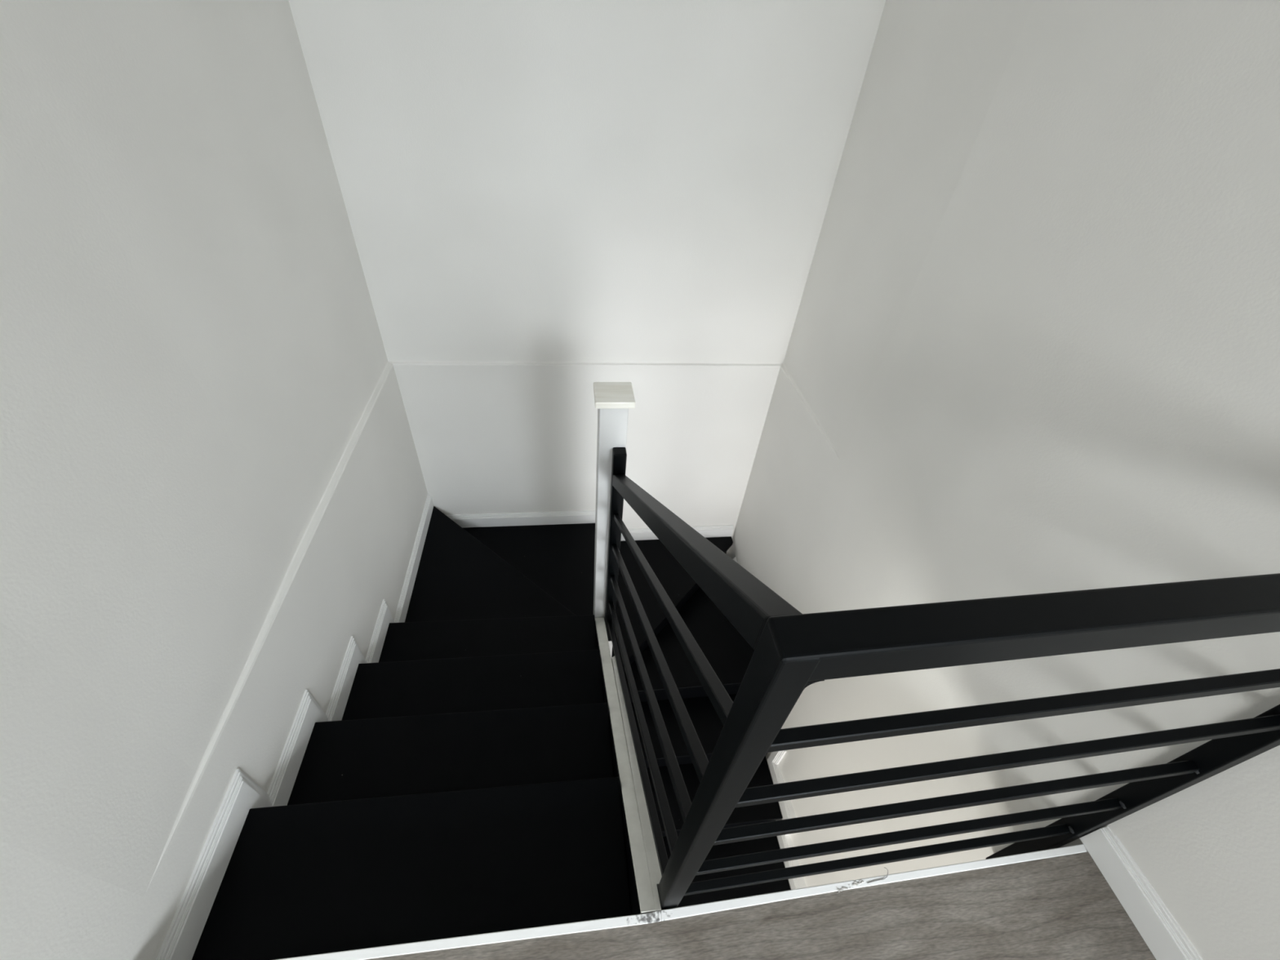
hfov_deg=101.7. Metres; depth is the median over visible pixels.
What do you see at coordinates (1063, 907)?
floor
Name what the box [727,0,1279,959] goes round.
wall
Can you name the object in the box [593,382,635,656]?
newel post
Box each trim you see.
[275,910,661,959]
[660,844,1086,921]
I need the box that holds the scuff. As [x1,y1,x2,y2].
[835,879,863,893]
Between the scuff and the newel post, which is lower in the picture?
the scuff
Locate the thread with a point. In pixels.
(884, 867)
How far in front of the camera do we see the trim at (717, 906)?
1.17 m
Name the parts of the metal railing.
newel post, handrail, corner post, rail, wall post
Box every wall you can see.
[0,0,427,959]
[288,0,885,555]
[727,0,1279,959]
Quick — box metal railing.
[604,447,1279,911]
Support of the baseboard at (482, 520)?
attached to the wall at (545, 201)
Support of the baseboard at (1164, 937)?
attached to the wall at (1033, 347)
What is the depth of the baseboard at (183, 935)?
1.39 m
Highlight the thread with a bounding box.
[866,866,888,883]
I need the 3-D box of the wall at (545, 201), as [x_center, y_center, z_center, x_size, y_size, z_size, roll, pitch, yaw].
[-0.226,-0.646,2.806,2.260,5.360,0.165,-1,42,-8]
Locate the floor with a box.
[364,851,1155,959]
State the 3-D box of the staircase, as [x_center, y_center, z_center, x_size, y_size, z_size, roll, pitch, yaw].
[-0.179,1.284,2.688,1.991,2.681,2.583,-1,42,-8]
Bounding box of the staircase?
[191,506,791,959]
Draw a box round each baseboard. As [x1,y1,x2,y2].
[155,493,433,959]
[446,510,733,541]
[733,556,806,889]
[1080,826,1203,959]
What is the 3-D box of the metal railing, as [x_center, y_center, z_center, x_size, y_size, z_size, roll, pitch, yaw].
[0.485,0.458,1.635,1.062,2.003,1.274,-1,42,-8]
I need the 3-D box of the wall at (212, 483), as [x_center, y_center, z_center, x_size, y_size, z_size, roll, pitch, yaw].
[-1.192,0.162,1.789,0.174,5.360,2.586,-1,42,-8]
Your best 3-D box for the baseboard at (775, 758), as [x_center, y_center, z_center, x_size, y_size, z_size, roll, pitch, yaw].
[0.808,1.747,3.188,0.076,1.050,2.424,-1,42,-8]
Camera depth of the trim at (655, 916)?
1.05 m

